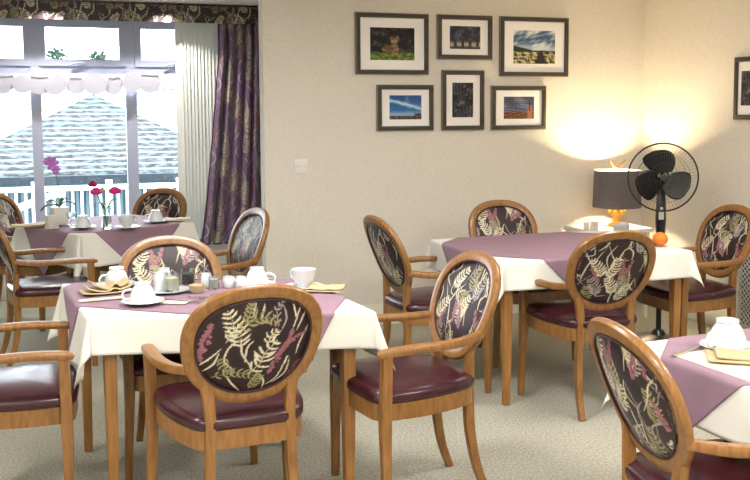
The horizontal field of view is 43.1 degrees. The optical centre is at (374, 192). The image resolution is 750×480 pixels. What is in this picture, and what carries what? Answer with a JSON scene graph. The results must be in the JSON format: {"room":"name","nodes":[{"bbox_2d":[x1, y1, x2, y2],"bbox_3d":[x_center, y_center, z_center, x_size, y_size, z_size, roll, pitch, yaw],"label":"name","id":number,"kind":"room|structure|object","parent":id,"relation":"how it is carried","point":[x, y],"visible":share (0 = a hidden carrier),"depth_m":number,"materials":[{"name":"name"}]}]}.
{"room":"dining room","nodes":[
{"label":"dining room","id":0,"kind":"room"},
{"bbox_2d":[3,244,261,281],"bbox_3d":[-3.226,-0.331,7.635,6.220,2.394,0.250,-2,5,-19],"label":"wall","id":1,"kind":"structure","parent":0,"point":[222,259],"depth_m":8.24,"materials":[{"name":"white paint"}]},
{"bbox_2d":[0,18,201,238],"bbox_3d":[-2.837,-0.495,7.729,3.229,1.893,0.115,-2,5,-19],"label":"window","id":2,"kind":"structure","parent":1,"relation":"in","point":[34,61],"depth_m":7.83,"materials":[{"name":"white plastic"}]},
{"bbox_2d":[0,71,167,94],"bbox_3d":[-2.428,-0.896,7.724,1.536,0.194,0.020,-2,5,-19],"label":"garland","id":3,"kind":"object","parent":2,"relation":"hanging from","point":[94,83],"visible":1,"depth_m":7.73,"materials":[{"name":"white plastic"}]},
{"bbox_2d":[174,22,217,237],"bbox_3d":[-2.753,-0.504,7.624,3.117,1.868,0.041,-2,5,-19],"label":"vertical blind","id":4,"kind":"object","parent":2,"relation":"attached to","point":[196,44],"visible":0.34,"depth_m":8.04,"materials":[{"name":"white fabric"}]},
{"bbox_2d":[1,270,227,299],"bbox_3d":[-3.231,0.800,7.585,6.100,0.150,0.018,-2,5,-19],"label":"baseboard","id":5,"kind":"structure","parent":1,"relation":"attached to","point":[224,272],"depth_m":7.67,"materials":[{"name":"beige wood"}]},
{"bbox_2d":[0,0,258,23],"bbox_3d":[-2.460,-1.445,7.574,4.000,0.142,0.202,-2,5,-19],"label":"pelmet","id":6,"kind":"object","parent":1,"relation":"attached to","point":[22,9],"visible":0.86,"depth_m":7.63,"materials":[{"name":"fabric"}]},
{"bbox_2d":[201,23,261,244],"bbox_3d":[-1.172,-0.521,8.102,0.682,1.904,0.093,-2,5,-19],"label":"curtain","id":7,"kind":"object","parent":6,"relation":"hanging from","point":[234,177],"visible":0.68,"depth_m":8.08,"materials":[{"name":"fabric"}]},
{"bbox_2d":[40,0,257,6],"bbox_3d":[-0.529,-1.177,2.721,8.093,0.100,10.850,-2,5,-19],"label":"ceiling","id":8,"kind":"structure","parent":0,"point":[233,3],"depth_m":7.71,"materials":[{"name":"white paint"}]},
{"bbox_2d":[0,300,720,479],"bbox_3d":[-0.514,1.307,2.934,8.093,0.100,10.850,-2,5,-19],"label":"floor","id":9,"kind":"structure","parent":0,"point":[540,435],"depth_m":4.43,"materials":[{"name":"carpet"}]},
{"bbox_2d":[0,321,78,479],"bbox_3d":[-1.437,0.741,3.596,0.608,0.940,0.579,-2,5,-18],"label":"armchair","id":10,"kind":"object","parent":9,"relation":"on","point":[31,395],"visible":0.97,"depth_m":3.43,"materials":[{"name":"brown wood"}]},
{"bbox_2d":[0,193,82,330],"bbox_3d":[-2.495,0.468,6.847,0.608,0.940,0.579,1,5,12],"label":"armchair","id":11,"kind":"object","parent":9,"relation":"on","point":[10,213],"visible":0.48,"depth_m":6.82,"materials":[{"name":"brown wood"}]},
{"bbox_2d":[0,227,97,366],"bbox_3d":[-2.022,0.561,5.731,0.608,0.940,0.579,-3,6,-29],"label":"armchair","id":12,"kind":"object","parent":9,"relation":"on","point":[44,290],"visible":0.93,"depth_m":5.55,"materials":[{"name":"brown wood"}]},
{"bbox_2d":[66,267,99,281],"bbox_3d":[-1.848,0.582,6.549,0.808,0.744,0.839,4,7,43],"label":"dining table","id":13,"kind":"object","parent":9,"relation":"on","point":[97,269],"visible":0.13,"depth_m":6.29,"materials":[{"name":"brown wood"}]},
{"bbox_2d":[10,221,199,275],"bbox_3d":[-1.841,0.373,6.535,0.969,0.333,1.023,4,7,43],"label":"tablecloth","id":14,"kind":"object","parent":13,"relation":"on","point":[83,244],"visible":0.41,"depth_m":6.02,"materials":[{"name":"white fabric"}]},
{"bbox_2d":[24,214,181,274],"bbox_3d":[-1.852,0.364,6.526,0.936,0.322,0.910,-5,7,-44],"label":"topper","id":15,"kind":"object","parent":14,"relation":"on","point":[120,240],"visible":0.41,"depth_m":6.21,"materials":[{"name":"fabric"}]},
{"bbox_2d":[7,222,44,227],"bbox_3d":[-2.298,0.212,6.289,0.260,0.019,0.141,-3,6,-27],"label":"napkin","id":16,"kind":"object","parent":15,"relation":"on","point":[42,223],"visible":0.94,"depth_m":6.25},
{"bbox_2d":[45,214,58,228],"bbox_3d":[-2.098,0.187,6.168,0.070,0.090,0.054,-5,7,-42],"label":"napkin holder","id":17,"kind":"object","parent":15,"relation":"on","point":[51,221],"visible":1,"depth_m":6.15,"materials":[{"name":"grey paint"}]},
{"bbox_2d":[40,157,74,224],"bbox_3d":[-2.134,-0.015,6.358,0.224,0.460,0.108,-4,6,-37],"label":"potted orchid","id":18,"kind":"object","parent":15,"relation":"on","point":[59,210],"visible":0.99,"depth_m":6.34,"materials":[{"name":"white plastic"}]},
{"bbox_2d":[66,212,74,224],"bbox_3d":[-2.044,0.172,6.383,0.064,0.085,0.064,-2,5,-19],"label":"stemmed glass","id":19,"kind":"object","parent":15,"relation":"on","point":[70,215],"visible":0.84,"depth_m":6.36,"materials":[{"name":"white"}]},
{"bbox_2d":[70,225,95,228],"bbox_3d":[-1.895,0.223,6.166,0.166,0.018,0.166,-2,5,-19],"label":"saucer","id":20,"kind":"object","parent":15,"relation":"on","point":[91,225],"visible":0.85,"depth_m":6.12,"materials":[{"name":"grey ceramic"}]},
{"bbox_2d":[70,215,90,227],"bbox_3d":[-1.901,0.185,6.158,0.118,0.078,0.104,-4,6,-37],"label":"teacup","id":21,"kind":"object","parent":20,"relation":"on","point":[82,220],"visible":0.99,"depth_m":6.13,"materials":[{"name":"grey ceramic"}]},
{"bbox_2d":[88,181,120,228],"bbox_3d":[-1.740,0.076,6.128,0.206,0.314,0.092,-1,5,-9],"label":"flower vase","id":22,"kind":"object","parent":15,"relation":"on","point":[106,215],"visible":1,"depth_m":6.12,"materials":[{"name":"clear glass"}]},
{"bbox_2d":[114,225,139,228],"bbox_3d":[-1.606,0.223,6.151,0.166,0.018,0.166,-2,5,-19],"label":"saucer","id":23,"kind":"object","parent":15,"relation":"on","point":[117,226],"visible":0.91,"depth_m":6.14,"materials":[{"name":"grey ceramic"}]},
{"bbox_2d":[118,215,137,227],"bbox_3d":[-1.599,0.184,6.149,0.118,0.078,0.104,-1,5,-11],"label":"teacup","id":24,"kind":"object","parent":23,"relation":"on","point":[125,220],"visible":0.98,"depth_m":6.12,"materials":[{"name":"grey ceramic"}]},
{"bbox_2d":[144,219,167,222],"bbox_3d":[-1.494,0.194,6.480,0.166,0.018,0.166,-2,5,-19],"label":"saucer","id":25,"kind":"object","parent":15,"relation":"on","point":[164,219],"visible":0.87,"depth_m":6.42,"materials":[{"name":"grey ceramic"}]},
{"bbox_2d":[143,210,163,220],"bbox_3d":[-1.501,0.155,6.479,0.118,0.078,0.104,1,5,19],"label":"teacup","id":26,"kind":"object","parent":25,"relation":"on","point":[155,215],"visible":1,"depth_m":6.45,"materials":[{"name":"grey ceramic"}]},
{"bbox_2d":[164,217,190,220],"bbox_3d":[-1.380,0.179,6.585,0.200,0.024,0.122,-1,5,-9],"label":"napkin","id":27,"kind":"object","parent":15,"relation":"on","point":[165,218],"visible":0.92,"depth_m":6.56,"materials":[{"name":"beige paper"}]},
{"bbox_2d":[100,188,186,271],"bbox_3d":[-1.703,0.451,6.992,0.579,0.940,0.608,2,5,22],"label":"armchair","id":28,"kind":"object","parent":9,"relation":"on","point":[171,203],"visible":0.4,"depth_m":7.17,"materials":[{"name":"brown wood"}]},
{"bbox_2d":[118,235,257,479],"bbox_3d":[-0.857,0.688,4.173,0.579,0.940,0.608,-2,5,-21],"label":"armchair","id":29,"kind":"object","parent":9,"relation":"on","point":[140,262],"visible":0.41,"depth_m":4.30,"materials":[{"name":"brown wood"}]},
{"bbox_2d":[81,349,355,479],"bbox_3d":[-0.691,0.799,3.936,1.300,0.744,0.706,-1,5,-4],"label":"dining table","id":30,"kind":"object","parent":9,"relation":"on","point":[347,356],"visible":0.36,"depth_m":3.64,"materials":[{"name":"brown wood"}]},
{"bbox_2d":[63,279,346,372],"bbox_3d":[-0.728,0.683,3.947,1.234,0.531,0.796,0,5,-1],"label":"topper","id":31,"kind":"object","parent":30,"relation":"on","point":[329,302],"visible":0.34,"depth_m":3.81,"materials":[{"name":"fabric"}]},
{"bbox_2d":[79,296,121,301],"bbox_3d":[-1.095,0.424,3.795,0.170,0.007,0.021,-3,5,-25],"label":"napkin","id":32,"kind":"object","parent":31,"relation":"on","point":[116,297],"visible":0.94,"depth_m":3.79,"materials":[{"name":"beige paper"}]},
{"bbox_2d":[77,277,130,294],"bbox_3d":[-1.128,0.389,3.963,0.200,0.051,0.133,-3,6,-29],"label":"napkin","id":33,"kind":"object","parent":31,"relation":"on","point":[110,286],"visible":0.99,"depth_m":3.95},
{"bbox_2d":[97,280,135,284],"bbox_3d":[-1.111,0.396,4.090,0.166,0.018,0.166,-2,5,-19],"label":"saucer","id":34,"kind":"object","parent":31,"relation":"on","point":[131,282],"visible":0.12,"depth_m":4.12,"materials":[{"name":"grey ceramic"}]},
{"bbox_2d":[98,266,128,284],"bbox_3d":[-1.113,0.358,4.080,0.104,0.078,0.118,1,5,12],"label":"teacup","id":35,"kind":"object","parent":34,"relation":"on","point":[116,273],"visible":0.73,"depth_m":4.05,"materials":[{"name":"grey ceramic"}]},
{"bbox_2d":[121,296,164,305],"bbox_3d":[-0.909,0.427,3.720,0.166,0.018,0.166,-2,5,-19],"label":"saucer","id":36,"kind":"object","parent":31,"relation":"on","point":[158,298],"visible":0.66,"depth_m":3.69,"materials":[{"name":"grey ceramic"}]},
{"bbox_2d":[121,281,156,303],"bbox_3d":[-0.915,0.388,3.721,0.118,0.078,0.104,3,6,33],"label":"teacup","id":37,"kind":"object","parent":36,"relation":"on","point":[142,292],"visible":0.99,"depth_m":3.69,"materials":[{"name":"grey ceramic"}]},
{"bbox_2d":[157,267,169,271],"bbox_3d":[-0.910,0.362,4.091,0.056,0.078,0.056,-2,5,-19],"label":"pot","id":38,"kind":"object","parent":31,"relation":"on","point":[167,269],"visible":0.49,"depth_m":4.08,"materials":[{"name":"grey ceramic"}]},
{"bbox_2d":[152,285,188,293],"bbox_3d":[-0.867,0.408,3.977,0.184,0.011,0.184,-2,5,-19],"label":"plate","id":39,"kind":"object","parent":31,"relation":"on","point":[181,288],"visible":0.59,"depth_m":3.96,"materials":[{"name":"grey ceramic"}]},
{"bbox_2d":[153,271,165,290],"bbox_3d":[-0.899,0.370,3.988,0.060,0.075,0.060,-2,5,-19],"label":"pot","id":40,"kind":"object","parent":39,"relation":"on","point":[158,277],"visible":0.81,"depth_m":3.96,"materials":[{"name":"grey ceramic"}]},
{"bbox_2d":[164,271,178,291],"bbox_3d":[-0.848,0.370,3.964,0.062,0.078,0.062,-2,5,-19],"label":"glass jar","id":41,"kind":"object","parent":39,"relation":"on","point":[171,279],"visible":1,"depth_m":3.94,"materials":[{"name":"white glass"}]},
{"bbox_2d":[161,300,190,303],"bbox_3d":[-0.785,0.429,3.746,0.100,0.003,0.070,0,5,9],"label":"folded card","id":42,"kind":"object","parent":31,"relation":"on","point":[165,301],"visible":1,"depth_m":3.73,"materials":[{"name":"beige paper"}]},
{"bbox_2d":[164,299,201,302],"bbox_3d":[-0.741,0.426,3.743,0.210,0.007,0.016,1,5,21],"label":"knife","id":43,"kind":"object","parent":31,"relation":"on","point":[165,299],"visible":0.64,"depth_m":3.74,"materials":[{"name":"silver metal"}]},
{"bbox_2d":[180,268,194,285],"bbox_3d":[-0.815,0.365,4.133,0.064,0.072,0.064,-2,5,-19],"label":"glass tumbler","id":44,"kind":"object","parent":31,"relation":"on","point":[187,275],"visible":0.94,"depth_m":4.11,"materials":[{"name":"clear"}]},
{"bbox_2d":[189,283,204,293],"bbox_3d":[-0.741,0.398,3.950,0.068,0.034,0.068,-2,5,-19],"label":"bowl","id":45,"kind":"object","parent":31,"relation":"on","point":[195,288],"visible":1,"depth_m":3.93,"materials":[{"name":"beige ceramic"}]},
{"bbox_2d":[201,272,209,287],"bbox_3d":[-0.727,0.374,4.084,0.044,0.060,0.044,-2,5,-19],"label":"pot","id":46,"kind":"object","parent":31,"relation":"on","point":[204,276],"visible":0.72,"depth_m":4.07,"materials":[{"name":"grey ceramic"}]},
{"bbox_2d":[209,274,218,289],"bbox_3d":[-0.685,0.378,4.037,0.044,0.060,0.044,-2,5,-19],"label":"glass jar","id":47,"kind":"object","parent":31,"relation":"on","point":[213,278],"visible":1,"depth_m":4.02,"materials":[{"name":"clear glass"}]},
{"bbox_2d":[222,276,234,287],"bbox_3d":[-0.628,0.382,4.081,0.056,0.045,0.056,-2,5,-19],"label":"sauce dish","id":48,"kind":"object","parent":31,"relation":"on","point":[227,281],"visible":0.98,"depth_m":4.06,"materials":[{"name":"grey ceramic"}]},
{"bbox_2d":[235,276,245,287],"bbox_3d":[-0.573,0.381,4.056,0.048,0.050,0.048,-2,5,-19],"label":"milk jug","id":49,"kind":"object","parent":31,"relation":"on","point":[239,280],"visible":0.77,"depth_m":4.04,"materials":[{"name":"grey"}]},
{"bbox_2d":[286,282,322,289],"bbox_3d":[-0.300,0.398,4.017,0.166,0.018,0.166,-2,5,-19],"label":"saucer","id":50,"kind":"object","parent":31,"relation":"on","point":[292,283],"visible":0.35,"depth_m":4.05,"materials":[{"name":"grey ceramic"}]},
{"bbox_2d":[290,267,315,287],"bbox_3d":[-0.302,0.359,4.020,0.104,0.078,0.118,-1,5,-11],"label":"teacup","id":51,"kind":"object","parent":50,"relation":"on","point":[303,277],"visible":0.95,"depth_m":3.98,"materials":[{"name":"grey ceramic"}]},
{"bbox_2d":[304,283,346,291],"bbox_3d":[-0.209,0.396,3.979,0.170,0.023,0.122,0,5,8],"label":"napkin","id":52,"kind":"object","parent":31,"relation":"on","point":[332,287],"visible":0.96,"depth_m":3.95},
{"bbox_3d":[-0.506,0.394,4.069,0.166,0.018,0.166,-2,5,-19],"label":"saucer","id":53,"kind":"object","parent":31,"relation":"on","visible":0},
{"bbox_2d":[245,266,275,285],"bbox_3d":[-0.500,0.356,4.070,0.118,0.078,0.104,-4,6,-37],"label":"teacup","id":54,"kind":"object","parent":53,"relation":"on","point":[256,274],"visible":0.97,"depth_m":4.04,"materials":[{"name":"grey ceramic"}]},
{"bbox_2d":[47,284,395,390],"bbox_3d":[-0.699,0.559,3.917,1.496,0.271,0.822,-1,5,-4],"label":"tablecloth","id":55,"kind":"object","parent":30,"relation":"on","point":[96,331],"visible":0.43,"depth_m":3.55,"materials":[{"name":"white fabric"}]},
{"bbox_2d":[141,284,322,479],"bbox_3d":[-0.483,0.747,3.348,0.590,0.958,0.620,-2,5,-23],"label":"armchair","id":56,"kind":"object","parent":9,"relation":"on","point":[245,351],"visible":1,"depth_m":3.16,"materials":[{"name":"brown wood"}]},
{"bbox_2d":[213,207,269,277],"bbox_3d":[-0.932,0.569,5.563,0.608,0.940,0.579,-3,6,-30],"label":"armchair","id":57,"kind":"object","parent":9,"relation":"on","point":[248,237],"visible":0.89,"depth_m":5.62,"materials":[{"name":"brown wood"}]},
{"bbox_2d":[329,251,500,479],"bbox_3d":[0.169,0.717,3.762,0.608,0.940,0.579,-2,5,-23],"label":"armchair","id":58,"kind":"object","parent":9,"relation":"on","point":[465,296],"visible":0.98,"depth_m":3.68,"materials":[{"name":"brown wood"}]},
{"bbox_2d":[363,215,491,393],"bbox_3d":[0.263,0.584,5.189,0.620,0.958,0.590,-2,5,-21],"label":"armchair","id":59,"kind":"object","parent":9,"relation":"on","point":[388,250],"visible":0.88,"depth_m":5.04,"materials":[{"name":"brown wood"}]},
{"bbox_2d":[468,200,573,367],"bbox_3d":[0.876,0.533,5.846,0.579,0.940,0.608,-2,5,-17],"label":"armchair","id":60,"kind":"object","parent":9,"relation":"on","point":[492,217],"visible":0.41,"depth_m":6.00,"materials":[{"name":"brown wood"}]},
{"bbox_2d":[518,230,655,420],"bbox_3d":[1.090,0.620,4.823,0.579,0.940,0.608,-2,5,-15],"label":"armchair","id":61,"kind":"object","parent":9,"relation":"on","point":[606,272],"visible":0.98,"depth_m":4.63,"materials":[{"name":"brown wood"}]},
{"bbox_2d":[501,278,680,405],"bbox_3d":[1.015,0.665,5.378,1.112,0.744,0.906,-2,5,-19],"label":"dining table","id":62,"kind":"object","parent":9,"relation":"on","point":[674,284],"visible":0.29,"depth_m":4.84,"materials":[{"name":"brown wood"}]},
{"bbox_2d":[442,232,655,280],"bbox_3d":[1.010,0.465,5.360,1.228,0.358,1.007,-2,5,-19],"label":"topper","id":63,"kind":"object","parent":62,"relation":"on","point":[555,248],"visible":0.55,"depth_m":5.29,"materials":[{"name":"fabric"}]},
{"bbox_2d":[420,231,703,300],"bbox_3d":[1.011,0.395,5.353,1.240,0.210,1.028,-2,5,-19],"label":"tablecloth","id":64,"kind":"object","parent":62,"relation":"on","point":[517,274],"visible":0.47,"depth_m":5.02,"materials":[{"name":"white fabric"}]},
{"bbox_2d":[652,232,667,245],"bbox_3d":[1.570,0.252,5.230,0.084,0.079,0.084,-2,5,-19],"label":"orange","id":65,"kind":"object","parent":64,"relation":"on","point":[659,238],"visible":1,"depth_m":5.20,"materials":[{"name":"orange food"}]},
{"bbox_2d":[563,223,652,317],"bbox_3d":[1.694,0.571,6.943,0.500,0.655,0.400,-2,5,-19],"label":"side table","id":66,"kind":"object","parent":9,"relation":"on","point":[603,227],"visible":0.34,"depth_m":6.87,"materials":[{"name":"beige"}]},
{"bbox_2d":[583,221,588,230],"bbox_3d":[1.446,0.239,6.507,0.050,0.085,0.012,-3,5,-25],"label":"card holder","id":67,"kind":"object","parent":66,"relation":"on","point":[585,224],"visible":0.56,"depth_m":6.50,"materials":[{"name":"white plastic"}]},
{"bbox_2d":[590,220,598,230],"bbox_3d":[1.513,0.234,6.558,0.070,0.085,0.012,-3,5,-25],"label":"card holder","id":68,"kind":"object","parent":66,"relation":"on","point":[594,225],"visible":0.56,"depth_m":6.55,"materials":[{"name":"white plastic"}]},
{"bbox_2d":[592,158,641,226],"bbox_3d":[1.768,-0.009,6.943,0.349,0.500,0.349,-2,5,-19],"label":"table lamp","id":69,"kind":"object","parent":66,"relation":"on","point":[611,191],"visible":0.96,"depth_m":6.80,"materials":[{"name":"grey fabric"}]},
{"bbox_2d":[613,223,628,229],"bbox_3d":[1.711,0.241,6.604,0.110,0.058,0.110,-2,5,-19],"label":"dish","id":70,"kind":"object","parent":66,"relation":"on","point":[616,226],"visible":0.62,"depth_m":6.56,"materials":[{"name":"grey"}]},
{"bbox_2d":[627,142,698,341],"bbox_3d":[1.838,0.320,6.124,0.440,1.294,0.400,1,5,10],"label":"pedestal fan","id":71,"kind":"object","parent":9,"relation":"on","point":[657,181],"visible":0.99,"depth_m":6.02,"materials":[{"name":"black plastic"}]},
{"bbox_2d":[587,317,749,479],"bbox_3d":[0.921,0.805,2.671,0.608,0.940,0.579,-1,5,-12],"label":"armchair","id":72,"kind":"object","parent":9,"relation":"on","point":[651,409],"visible":0.96,"depth_m":2.55,"materials":[{"name":"brown wood"}]},
{"bbox_2d":[635,204,749,336],"bbox_3d":[1.859,0.549,5.537,0.614,0.949,0.584,-2,5,-17],"label":"armchair","id":73,"kind":"object","parent":9,"relation":"on","point":[722,246],"visible":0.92,"depth_m":5.45,"materials":[{"name":"brown wood"}]},
{"bbox_2d":[736,253,749,328],"bbox_3d":[2.627,0.673,5.513,0.170,0.685,1.520,-2,5,-19],"label":"radiator cover","id":74,"kind":"object","parent":9,"relation":"on","point":[743,274],"visible":0.53,"depth_m":6.09,"materials":[{"name":"grey paint"}]},
{"bbox_3d":[1.478,0.881,2.828,1.043,0.744,1.043,-2,5,-19],"label":"dining table","id":75,"kind":"object","parent":9,"relation":"on","visible":0},
{"bbox_2d":[601,339,749,442],"bbox_3d":[1.476,0.617,2.805,1.122,0.223,1.122,-2,5,-23],"label":"tablecloth","id":76,"kind":"object","parent":75,"relation":"on","point":[729,421],"visible":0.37,"depth_m":2.63,"materials":[{"name":"white fabric"}]},
{"bbox_2d":[661,328,749,427],"bbox_3d":[1.468,0.697,2.828,1.074,0.394,1.068,-2,5,-19],"label":"topper","id":77,"kind":"object","parent":76,"relation":"on","point":[703,389],"visible":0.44,"depth_m":2.76,"materials":[{"name":"fabric"}]},
{"bbox_2d":[670,345,703,355],"bbox_3d":[0.979,0.484,2.943,0.210,0.007,0.016,-4,6,-39],"label":"knife","id":78,"kind":"object","parent":77,"relation":"on","point":[700,346],"visible":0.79,"depth_m":2.92,"materials":[{"name":"silver metal"}]},
{"bbox_2d":[675,350,749,381],"bbox_3d":[1.040,0.506,2.761,0.130,0.002,0.380,-2,5,-23],"label":"placemat","id":79,"kind":"object","parent":77,"relation":"on","point":[742,371],"visible":0.75,"depth_m":2.78,"materials":[{"name":"beige fabric"}]},
{"bbox_2d":[699,339,749,350],"bbox_3d":[1.098,0.479,2.963,0.166,0.018,0.166,-2,5,-19],"label":"saucer","id":80,"kind":"object","parent":77,"relation":"on","point":[702,342],"visible":0.29,"depth_m":2.97,"materials":[{"name":"grey ceramic"}]},
{"bbox_2d":[706,317,746,348],"bbox_3d":[1.090,0.436,2.960,0.133,0.088,0.118,0,5,9],"label":"teacup","id":81,"kind":"object","parent":80,"relation":"on","point":[727,332],"visible":0.95,"depth_m":2.92,"materials":[{"name":"grey ceramic"}]},
{"bbox_2d":[704,346,749,364],"bbox_3d":[1.128,0.487,2.841,0.260,0.020,0.170,1,5,15],"label":"napkin","id":82,"kind":"object","parent":77,"relation":"on","point":[720,355],"visible":0.98,"depth_m":2.83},
{"bbox_2d":[258,0,644,304],"bbox_3d":[0.700,-0.292,6.911,3.090,2.394,0.120,-2,5,-19],"label":"wall","id":83,"kind":"structure","parent":0,"point":[427,185],"depth_m":6.70,"materials":[{"name":"beige paint"}]},
{"bbox_2d":[294,159,306,172],"bbox_3d":[-0.501,-0.182,6.420,0.090,0.090,0.016,-2,5,-19],"label":"wall switch","id":84,"kind":"object","parent":83,"relation":"attached to","point":[300,165],"visible":1,"depth_m":6.42,"materials":[{"name":"white plastic"}]},
{"bbox_2d":[355,12,428,74],"bbox_3d":[0.121,-1.030,6.564,0.538,0.421,0.026,-2,5,-19],"label":"framed picture","id":85,"kind":"object","parent":83,"relation":"attached to","point":[385,43],"visible":1,"depth_m":6.56,"materials":[{"name":"brown metal"}]},
{"bbox_2d":[370,27,414,59],"bbox_3d":[0.121,-1.030,6.564,0.328,0.222,0.001,-2,5,-19],"label":"photograph","id":86,"kind":"object","parent":85,"relation":"attached to","point":[385,43],"depth_m":6.56},
{"bbox_2d":[376,85,433,130],"bbox_3d":[0.213,-0.595,6.633,0.423,0.320,0.026,-2,5,-19],"label":"framed picture","id":87,"kind":"object","parent":83,"relation":"attached to","point":[398,107],"visible":1,"depth_m":6.63,"materials":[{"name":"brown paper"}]},
{"bbox_2d":[389,95,420,118],"bbox_3d":[0.213,-0.598,6.633,0.239,0.167,0.001,-2,5,-19],"label":"photograph","id":88,"kind":"object","parent":87,"relation":"attached to","point":[400,106],"depth_m":6.63},
{"bbox_2d":[441,70,484,130],"bbox_3d":[0.628,-0.661,6.775,0.331,0.426,0.026,-2,5,-19],"label":"framed picture","id":89,"kind":"object","parent":83,"relation":"attached to","point":[462,91],"visible":1,"depth_m":6.77,"materials":[{"name":"brown metal"}]},
{"bbox_2d":[452,83,472,116],"bbox_3d":[0.626,-0.663,6.775,0.164,0.245,0.001,-2,5,-19],"label":"photograph","id":90,"kind":"object","parent":89,"relation":"attached to","point":[462,93],"depth_m":6.77},
{"bbox_2d":[436,14,492,59],"bbox_3d":[0.638,-1.104,6.742,0.427,0.313,0.026,-2,5,-19],"label":"framed picture","id":91,"kind":"object","parent":83,"relation":"attached to","point":[458,37],"visible":1,"depth_m":6.74,"materials":[{"name":"brown metal"}]},
{"bbox_2d":[450,26,479,48],"bbox_3d":[0.640,-1.103,6.743,0.238,0.160,0.001,-2,5,-19],"label":"photograph","id":92,"kind":"object","parent":91,"relation":"attached to","point":[461,37],"depth_m":6.74},
{"bbox_2d":[361,301,638,324],"bbox_3d":[0.673,0.833,6.922,2.970,0.150,0.018,-2,5,-19],"label":"baseboard","id":93,"kind":"structure","parent":83,"relation":"attached to","point":[378,308],"depth_m":6.69,"materials":[{"name":"beige"}]},
{"bbox_2d":[490,86,545,129],"bbox_3d":[1.048,-0.622,6.928,0.444,0.319,0.026,-2,5,-19],"label":"framed picture","id":94,"kind":"object","parent":83,"relation":"attached to","point":[512,107],"visible":1,"depth_m":6.92,"materials":[{"name":"brown metal"}]},
{"bbox_2d":[504,97,533,118],"bbox_3d":[1.050,-0.622,6.929,0.247,0.161,0.001,-2,5,-19],"label":"photograph","id":95,"kind":"object","parent":94,"relation":"attached to","point":[514,107],"depth_m":6.93},
{"bbox_2d":[499,16,568,76],"bbox_3d":[1.163,-1.066,6.932,0.562,0.430,0.026,-2,5,-19],"label":"framed picture","id":96,"kind":"object","parent":83,"relation":"attached to","point":[528,46],"visible":1,"depth_m":6.93,"materials":[{"name":"brown metal"}]},
{"bbox_2d":[513,30,554,63],"bbox_3d":[1.163,-1.064,6.932,0.342,0.239,0.001,-2,5,-19],"label":"photograph","id":97,"kind":"object","parent":96,"relation":"attached to","point":[529,47],"depth_m":6.93},
{"bbox_2d":[641,0,749,283],"bbox_3d":[3.594,0.007,3.207,0.120,2.394,8.820,-2,5,-19],"label":"wall","id":98,"kind":"structure","parent":0,"point":[691,47],"depth_m":6.71,"materials":[{"name":"beige paint"}]},
{"bbox_2d":[639,302,726,325],"bbox_3d":[3.539,1.128,3.270,0.018,0.150,8.800,-2,5,-19],"label":"baseboard","id":99,"kind":"structure","parent":98,"relation":"attached to","point":[710,316],"depth_m":6.61,"materials":[{"name":"beige"}]},
{"bbox_2d":[733,56,749,119],"bbox_3d":[2.441,-0.682,6.178,0.026,0.411,0.296,-2,5,-19],"label":"framed picture","id":100,"kind":"object","parent":98,"relation":"attached to","point":[741,97],"visible":1,"depth_m":6.25,"materials":[{"name":"brown metal"}]},
{"bbox_2d":[741,71,749,105],"bbox_3d":[2.441,-0.682,6.178,0.001,0.225,0.171,-2,5,-19],"label":"photograph","id":101,"kind":"object","parent":100,"relation":"attached to","point":[745,79],"depth_m":6.22},
{"bbox_3d":[-11.413,1.847,32.533,50.000,0.100,51.550,-2,5,-19],"label":"ground","id":102,"kind":"structure","parent":0,"visible":0},
{"bbox_2d":[46,47,68,74],"bbox_3d":[-12.553,-2.225,37.897,0.927,7.117,0.879,-2,5,-19],"label":"tree","id":103,"kind":"object","parent":102,"relation":"on","point":[58,55],"visible":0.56,"depth_m":37.44,"materials":[{"name":"green plant"}]},
{"bbox_2d":[0,88,176,130],"bbox_3d":[-8.185,-0.454,27.938,10.213,5.232,8.022,-2,5,-19],"label":"sky","id":104,"kind":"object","parent":102,"relation":"on","point":[15,107],"visible":0.02,"depth_m":26.73,"materials":[{"name":"white"}]},
{"bbox_2d":[0,91,177,222],"bbox_3d":[-5.487,0.491,18.254,5.340,4.969,7.120,-2,5,-19],"label":"neighbouring house","id":105,"kind":"object","parent":102,"relation":"on","point":[85,133],"visible":0.27,"depth_m":15.76,"materials":[{"name":"tile"}]},
{"bbox_2d":[87,50,110,59],"bbox_3d":[-12.255,-2.679,42.181,1.134,7.286,1.119,3,6,31],"label":"tree","id":106,"kind":"object","parent":102,"relation":"on","point":[102,56],"visible":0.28,"depth_m":41.89,"materials":[{"name":"green plant"}]},
{"label":"outside","id":107,"kind":"structure","parent":0,"visible":0},
{"bbox_3d":[-3.154,1.448,9.087,8.000,0.200,2.050,-2,5,-19],"label":"terrace","id":108,"kind":"object","parent":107,"visible":0},
{"bbox_2d":[17,189,65,210],"bbox_3d":[-3.400,0.669,9.067,0.888,1.399,0.060,-2,5,-19],"label":"stair handrail","id":109,"kind":"object","parent":108,"relation":"on","point":[55,194],"visible":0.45,"depth_m":9.08,"materials":[{"name":"white wood"}]},
{"bbox_2d":[0,178,177,222],"bbox_3d":[-3.401,0.589,9.699,6.000,1.411,0.070,-2,5,-19],"label":"terrace railing","id":110,"kind":"object","parent":108,"relation":"on","point":[109,184],"visible":0.13,"depth_m":9.79,"materials":[{"name":"white wood"}]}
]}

